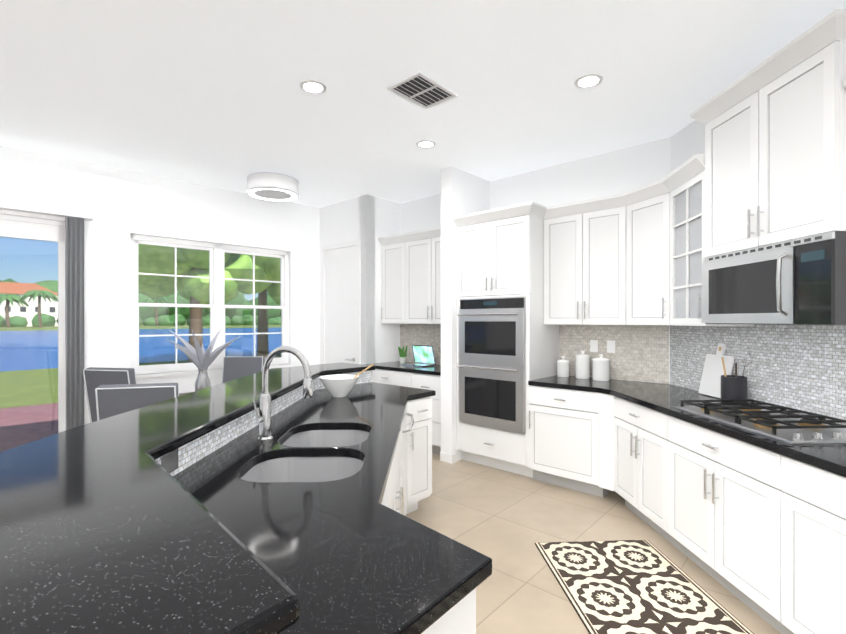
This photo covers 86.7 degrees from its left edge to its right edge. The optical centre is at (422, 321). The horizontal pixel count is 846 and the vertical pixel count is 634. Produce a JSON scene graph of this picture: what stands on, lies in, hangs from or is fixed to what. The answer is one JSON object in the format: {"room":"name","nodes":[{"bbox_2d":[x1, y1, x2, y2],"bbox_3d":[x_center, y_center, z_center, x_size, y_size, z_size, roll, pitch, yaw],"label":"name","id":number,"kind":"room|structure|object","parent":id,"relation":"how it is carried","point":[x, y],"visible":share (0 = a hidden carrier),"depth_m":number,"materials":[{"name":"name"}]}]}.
{"room":"kitchen","nodes":[
{"label":"kitchen","id":0,"kind":"room"},
{"bbox_2d":[0,120,844,460],"bbox_3d":[-1.907,-0.067,1.594,8.816,3.060,9.785,0,0,-3],"label":"wall","id":1,"kind":"structure","parent":0,"point":[124,204],"depth_m":4.75,"materials":[{"name":"white paint"}]},
{"bbox_2d":[0,209,65,450],"bbox_3d":[-4.413,0.208,3.618,2.463,2.505,0.150,0,0,-43],"label":"door frame","id":2,"kind":"structure","parent":1,"relation":"attached to","point":[51,229],"depth_m":4.30,"materials":[{"name":"white wood"}]},
{"bbox_2d":[0,195,92,429],"bbox_3d":[-4.341,0.146,3.506,2.845,2.540,0.108,0,0,-43],"label":"curtain","id":3,"kind":"object","parent":1,"relation":"attached to","point":[75,216],"visible":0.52,"depth_m":4.36,"materials":[{"name":"grey fabric"}]},
{"bbox_2d":[130,234,292,377],"bbox_3d":[-2.472,-0.170,5.420,1.870,1.545,0.160,0,0,-43],"label":"window","id":4,"kind":"structure","parent":1,"relation":"in","point":[216,305],"depth_m":5.39,"materials":[{"name":"white wood"}]},
{"bbox_2d":[321,240,360,363],"bbox_3d":[-1.108,0.207,5.990,0.594,2.500,0.594,0,0,-3],"label":"door","id":5,"kind":"structure","parent":1,"relation":"attached to","point":[340,304],"depth_m":5.98,"materials":[{"name":"white wood"}]},
{"bbox_2d":[380,234,399,323],"bbox_3d":[-0.261,-0.525,5.792,0.546,1.106,0.589,0,0,-3],"label":"upper cabinet","id":6,"kind":"object","parent":1,"relation":"attached to","point":[390,309],"depth_m":5.71,"materials":[{"name":"white wood"}]},
{"bbox_2d":[400,227,440,324],"bbox_3d":[0.194,-0.524,5.382,0.893,1.106,0.850,0,0,-3],"label":"upper cabinet","id":7,"kind":"object","parent":1,"relation":"attached to","point":[420,251],"depth_m":5.37,"materials":[{"name":"white wood"}]},
{"bbox_2d":[400,325,440,368],"bbox_3d":[0.169,0.272,5.652,0.915,0.528,0.916,0,0,-3],"label":"backsplash","id":8,"kind":"structure","parent":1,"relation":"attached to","point":[410,335],"depth_m":5.79,"materials":[{"name":"grey tile"}]},
{"bbox_2d":[440,452,455,463],"bbox_3d":[-1.610,1.413,5.398,3.824,0.090,1.811,0,0,-3],"label":"baseboard","id":9,"kind":"structure","parent":1,"relation":"attached to","point":[448,458],"depth_m":4.63,"materials":[{"name":"white wood"}]},
{"bbox_2d":[548,193,623,324],"bbox_3d":[1.557,-0.523,4.147,0.776,1.106,0.834,0,0,-3],"label":"upper cabinet","id":10,"kind":"object","parent":1,"relation":"attached to","point":[586,237],"depth_m":4.01,"materials":[{"name":"white wood"}]},
{"bbox_2d":[576,325,671,384],"bbox_3d":[1.760,0.274,4.219,0.713,0.528,0.713,0,0,-3],"label":"backsplash","id":11,"kind":"structure","parent":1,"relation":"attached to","point":[640,355],"depth_m":4.07,"materials":[{"name":"grey tile"}]},
{"bbox_2d":[590,340,597,351],"bbox_3d":[1.645,0.237,4.311,0.072,0.115,0.006,0,0,42],"label":"wall outlet","id":12,"kind":"object","parent":11,"relation":"attached to","point":[593,345],"visible":1,"depth_m":4.31,"materials":[{"name":"white plastic"}]},
{"bbox_2d":[607,340,614,352],"bbox_3d":[1.764,0.237,4.204,0.072,0.115,0.006,0,0,42],"label":"wall outlet","id":13,"kind":"object","parent":11,"relation":"attached to","point":[610,346],"visible":1,"depth_m":4.20,"materials":[{"name":"white plastic"}]},
{"bbox_2d":[624,178,663,328],"bbox_3d":[1.910,-0.522,3.612,0.444,1.106,0.551,0,0,-3],"label":"upper cabinet","id":14,"kind":"object","parent":1,"relation":"attached to","point":[643,205],"depth_m":3.62,"materials":[{"name":"white wood"}]},
{"bbox_2d":[664,154,747,328],"bbox_3d":[1.981,-0.521,3.143,0.368,1.106,0.627,0,0,-3],"label":"upper cabinet","id":15,"kind":"object","parent":1,"relation":"attached to","point":[682,185],"depth_m":3.25,"materials":[{"name":"white wood"}]},
{"bbox_2d":[688,221,791,328],"bbox_3d":[1.977,-0.224,2.534,0.471,0.478,0.668,0,0,-3],"label":"upper cabinet","id":16,"kind":"object","parent":1,"relation":"attached to","point":[732,239],"depth_m":2.52,"materials":[{"name":"white wood"}]},
{"bbox_2d":[702,231,845,324],"bbox_3d":[1.982,-0.194,2.440,0.472,0.419,0.856,0,0,-3],"label":"microwave","id":17,"kind":"object","parent":16,"relation":"in","point":[800,279],"depth_m":2.25,"materials":[{"name":"grey metal"}]},
{"bbox_2d":[700,13,845,244],"bbox_3d":[2.020,-0.880,2.441,0.397,0.947,0.860,0,0,-3],"label":"upper cabinet","id":18,"kind":"object","parent":1,"relation":"attached to","point":[775,140],"depth_m":2.29,"materials":[{"name":"white wood"}]},
{"bbox_2d":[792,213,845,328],"bbox_3d":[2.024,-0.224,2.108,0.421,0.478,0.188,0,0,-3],"label":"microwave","id":19,"kind":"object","parent":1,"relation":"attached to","point":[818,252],"depth_m":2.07,"materials":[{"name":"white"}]},
{"bbox_2d":[0,0,845,207],"bbox_3d":[-1.971,-1.646,1.574,8.604,0.100,9.616,0,0,-3],"label":"ceiling","id":20,"kind":"structure","parent":0,"point":[211,93],"depth_m":2.96,"materials":[{"name":"white paint"}]},
{"bbox_2d":[246,172,298,201],"bbox_3d":[-1.647,-1.494,4.928,0.548,0.214,0.548,0,0,-3],"label":"drum ceiling light","id":21,"kind":"object","parent":20,"relation":"attached to","point":[273,186],"visible":1,"depth_m":4.76,"materials":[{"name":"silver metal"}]},
{"bbox_2d":[300,80,326,93],"bbox_3d":[-0.748,-1.594,3.052,0.180,0.008,0.180,0,0,-3],"label":"recessed light","id":22,"kind":"object","parent":20,"relation":"in","point":[312,86],"visible":1,"depth_m":3.05,"materials":[{"name":"white plastic"}]},
{"bbox_2d":[387,71,457,108],"bbox_3d":[-0.001,-1.591,3.109,0.300,0.014,0.400,0,0,42],"label":"ceiling vent","id":23,"kind":"object","parent":20,"relation":"in","point":[421,89],"visible":1,"depth_m":3.10,"materials":[{"name":"white metal"}]},
{"bbox_2d":[416,140,435,148],"bbox_3d":[0.027,-1.595,4.041,0.180,0.008,0.180,0,0,-3],"label":"recessed light","id":24,"kind":"object","parent":20,"relation":"in","point":[426,144],"visible":1,"depth_m":4.04,"materials":[{"name":"white"}]},
{"bbox_2d":[574,73,602,88],"bbox_3d":[1.100,-1.594,2.976,0.180,0.008,0.180,0,0,-3],"label":"recessed light","id":25,"kind":"object","parent":20,"relation":"in","point":[586,81],"visible":1,"depth_m":2.97,"materials":[{"name":"white plastic"}]},
{"bbox_2d":[406,453,780,633],"bbox_3d":[-1.971,1.514,1.578,8.604,0.100,9.616,0,0,-3],"label":"floor","id":26,"kind":"structure","parent":0,"point":[505,521],"depth_m":3.10,"materials":[{"name":"tile"}]},
{"bbox_2d":[83,367,136,422],"bbox_3d":[-2.692,0.934,4.139,0.460,1.054,0.567,0,0,10],"label":"chair","id":27,"kind":"object","parent":26,"relation":"on","point":[95,378],"visible":0.35,"depth_m":3.89,"materials":[{"name":"fabric"}]},
{"bbox_2d":[95,383,178,420],"bbox_3d":[-1.909,0.935,3.136,0.460,1.054,0.567,0,0,-15],"label":"chair","id":28,"kind":"object","parent":26,"relation":"on","point":[112,400],"visible":0.21,"depth_m":2.87,"materials":[{"name":"fabric"}]},
{"bbox_2d":[222,356,264,382],"bbox_3d":[-2.070,0.932,4.966,0.460,1.054,0.567,0,0,-1],"label":"chair","id":29,"kind":"object","parent":26,"relation":"on","point":[234,368],"visible":0.33,"depth_m":5.16,"materials":[{"name":"fabric"}]},
{"bbox_2d":[372,377,407,386],"bbox_3d":[-0.216,1.020,5.569,1.044,0.876,1.044,0,0,-3],"label":"base cabinet","id":30,"kind":"object","parent":26,"relation":"on","point":[399,381],"depth_m":5.25,"materials":[{"name":"white wood"}]},
{"bbox_2d":[296,383,491,633],"bbox_3d":[-0.503,0.946,2.219,1.275,1.032,3.741,0,0,-3],"label":"kitchen island","id":31,"kind":"object","parent":26,"relation":"on","point":[380,570],"depth_m":1.05,"materials":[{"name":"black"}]},
{"bbox_2d":[0,362,379,633],"bbox_3d":[-0.795,0.413,2.200,1.070,0.040,4.130,0,0,-3],"label":"island countertop","id":32,"kind":"structure","parent":31,"relation":"on","point":[209,510],"depth_m":1.06,"materials":[{"name":"black stone"}]},
{"bbox_2d":[253,346,312,441],"bbox_3d":[-0.616,0.325,2.003,0.269,0.433,0.139,0,0,-1],"label":"faucet","id":33,"kind":"object","parent":32,"relation":"on","point":[264,417],"depth_m":2.01,"materials":[{"name":"silver metal"}]},
{"bbox_2d":[319,364,373,396],"bbox_3d":[-0.552,0.425,3.231,0.385,0.230,0.284,0,0,-1],"label":"bowl","id":34,"kind":"object","parent":32,"relation":"on","point":[342,385],"visible":1,"depth_m":3.16,"materials":[{"name":"white ceramic"}]},
{"bbox_2d":[240,430,368,481],"bbox_3d":[-0.466,0.639,1.955,0.494,0.253,0.930,0,0,-3],"label":"sink","id":35,"kind":"object","parent":31,"relation":"in","point":[279,455],"depth_m":1.91,"materials":[{"name":"white metal"}]},
{"bbox_2d":[408,377,440,454],"bbox_3d":[0.240,1.021,5.137,0.826,0.876,0.783,0,0,-3],"label":"base cabinet","id":36,"kind":"object","parent":26,"relation":"on","point":[429,383],"depth_m":4.83,"materials":[{"name":"white wood"}]},
{"bbox_2d":[364,361,440,376],"bbox_3d":[-0.050,0.558,5.410,1.357,0.041,1.357,0,0,-3],"label":"countertop","id":37,"kind":"structure","parent":36,"relation":"on","point":[387,369],"depth_m":5.22,"materials":[{"name":"stone"}]},
{"bbox_2d":[398,346,406,362],"bbox_3d":[-0.261,0.421,5.779,0.122,0.230,0.160,0,0,-3],"label":"plant pot","id":38,"kind":"object","parent":37,"relation":"on","point":[402,354],"visible":1,"depth_m":5.75,"materials":[{"name":"white"}]},
{"bbox_2d":[402,345,435,366],"bbox_3d":[-0.053,0.415,5.473,0.340,0.244,0.243,0,0,42],"label":"laptop","id":39,"kind":"object","parent":37,"relation":"on","point":[423,355],"visible":1,"depth_m":5.51,"materials":[{"name":"silver metal"}]},
{"bbox_2d":[453,201,575,475],"bbox_3d":[0.869,0.192,4.608,1.034,2.536,1.033,0,0,-3],"label":"tall cabinet","id":40,"kind":"object","parent":26,"relation":"on","point":[506,341],"depth_m":4.31,"materials":[{"name":"white wood"}]},
{"bbox_2d":[458,297,525,434],"bbox_3d":[0.737,0.407,4.462,0.763,1.270,0.763,0,0,-3],"label":"oven","id":41,"kind":"object","parent":40,"relation":"in","point":[491,330],"depth_m":4.33,"materials":[{"name":"silver metal"}]},
{"bbox_2d":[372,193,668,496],"bbox_3d":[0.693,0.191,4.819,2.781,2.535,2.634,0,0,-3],"label":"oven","id":42,"kind":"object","parent":40,"relation":"in","point":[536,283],"depth_m":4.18,"materials":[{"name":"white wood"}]},
{"bbox_2d":[528,385,611,496],"bbox_3d":[1.411,1.022,4.103,0.911,0.876,0.911,0,0,-3],"label":"base cabinet","id":43,"kind":"object","parent":26,"relation":"on","point":[568,448],"depth_m":3.84,"materials":[{"name":"white wood"}]},
{"bbox_2d":[528,381,845,544],"bbox_3d":[1.649,0.563,1.983,1.165,0.041,5.149,0,0,-3],"label":"countertop","id":44,"kind":"structure","parent":43,"relation":"on","point":[793,464],"depth_m":2.31,"materials":[{"name":"stone"}]},
{"bbox_2d":[557,356,569,376],"bbox_3d":[1.367,0.438,4.368,0.121,0.201,0.121,0,0,-3],"label":"canister","id":45,"kind":"object","parent":44,"relation":"on","point":[562,367],"visible":1,"depth_m":4.32,"materials":[{"name":"white ceramic"}]},
{"bbox_2d":[575,350,589,378],"bbox_3d":[1.515,0.406,4.248,0.137,0.266,0.137,0,0,-3],"label":"canister","id":46,"kind":"object","parent":44,"relation":"on","point":[582,365],"visible":1,"depth_m":4.19,"materials":[{"name":"white ceramic"}]},
{"bbox_2d":[592,354,609,380],"bbox_3d":[1.635,0.418,4.113,0.158,0.241,0.158,0,0,-3],"label":"canister","id":47,"kind":"object","parent":44,"relation":"on","point":[600,368],"visible":1,"depth_m":4.05,"materials":[{"name":"white ceramic"}]},
{"bbox_2d":[699,343,734,397],"bbox_3d":[2.116,0.349,3.224,0.098,0.380,0.260,0,0,-3],"label":"cutting board","id":48,"kind":"object","parent":44,"relation":"on","point":[712,373],"visible":0.88,"depth_m":3.23,"materials":[{"name":"white stone"}]},
{"bbox_2d":[721,353,752,402],"bbox_3d":[2.069,0.370,2.971,0.146,0.341,0.166,0,0,-3],"label":"utensil crock","id":49,"kind":"object","parent":44,"relation":"on","point":[733,387],"visible":0.81,"depth_m":2.93,"materials":[{"name":"grey ceramic"}]},
{"bbox_2d":[673,399,845,443],"bbox_3d":[1.867,0.517,2.421,0.530,0.048,0.860,0,0,-3],"label":"cooktop","id":50,"kind":"object","parent":44,"relation":"in","point":[783,426],"depth_m":2.31,"materials":[{"name":"silver metal"}]},
{"bbox_2d":[612,429,659,533],"bbox_3d":[1.853,1.024,3.177,0.654,0.876,0.780,0,0,-3],"label":"base cabinet","id":51,"kind":"object","parent":26,"relation":"on","point":[635,467],"depth_m":3.19,"materials":[{"name":"white wood"}]},
{"bbox_2d":[535,540,753,633],"bbox_3d":[1.176,1.457,1.760,0.760,0.010,2.400,0,0,-3],"label":"rug","id":52,"kind":"object","parent":26,"relation":"on","point":[629,587],"visible":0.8,"depth_m":2.41,"materials":[{"name":"fabric"}]},
{"bbox_2d":[660,453,763,618],"bbox_3d":[1.892,1.025,2.427,0.654,0.876,0.954,0,0,-3],"label":"base cabinet","id":53,"kind":"object","parent":26,"relation":"on","point":[720,529],"depth_m":2.40,"materials":[{"name":"white wood"}]},
{"bbox_2d":[764,505,845,633],"bbox_3d":[1.936,1.026,1.576,0.654,0.876,0.981,0,0,-3],"label":"base cabinet","id":54,"kind":"object","parent":26,"relation":"on","point":[805,570],"depth_m":1.90,"materials":[{"name":"white wood"}]},
{"bbox_3d":[-2.064,1.084,4.199,0.800,0.752,0.800,0,0,-1],"label":"dining table","id":55,"kind":"object","parent":26,"relation":"on","visible":0},
{"bbox_2d":[167,329,240,390],"bbox_3d":[-2.042,0.391,4.179,0.693,0.633,0.660,0,0,-1],"label":"vase","id":56,"kind":"object","parent":55,"relation":"on","point":[201,359],"visible":0.88,"depth_m":4.14,"materials":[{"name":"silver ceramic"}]},
{"label":"outside","id":57,"kind":"structure","parent":0,"visible":0},
{"bbox_2d":[0,323,280,451],"bbox_3d":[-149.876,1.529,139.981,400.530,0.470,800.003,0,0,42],"label":"land","id":58,"kind":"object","parent":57,"point":[21,400],"depth_m":19.10,"materials":[{"name":"green plant"}]},
{"bbox_2d":[0,282,57,326],"bbox_3d":[-113.064,-4.662,122.969,19.000,12.100,19.000,0,0,42],"label":"houses","id":59,"kind":"structure","parent":58,"relation":"on","point":[30,304],"depth_m":119.60,"materials":[{"name":"beige"}]},
{"bbox_2d":[0,244,280,362],"bbox_3d":[-111.237,-6.502,116.008,219.867,20.298,230.329,0,0,-3],"label":"trees","id":60,"kind":"object","parent":58,"relation":"on","point":[259,270],"depth_m":14.54,"materials":[{"name":"green plant"}]}
]}

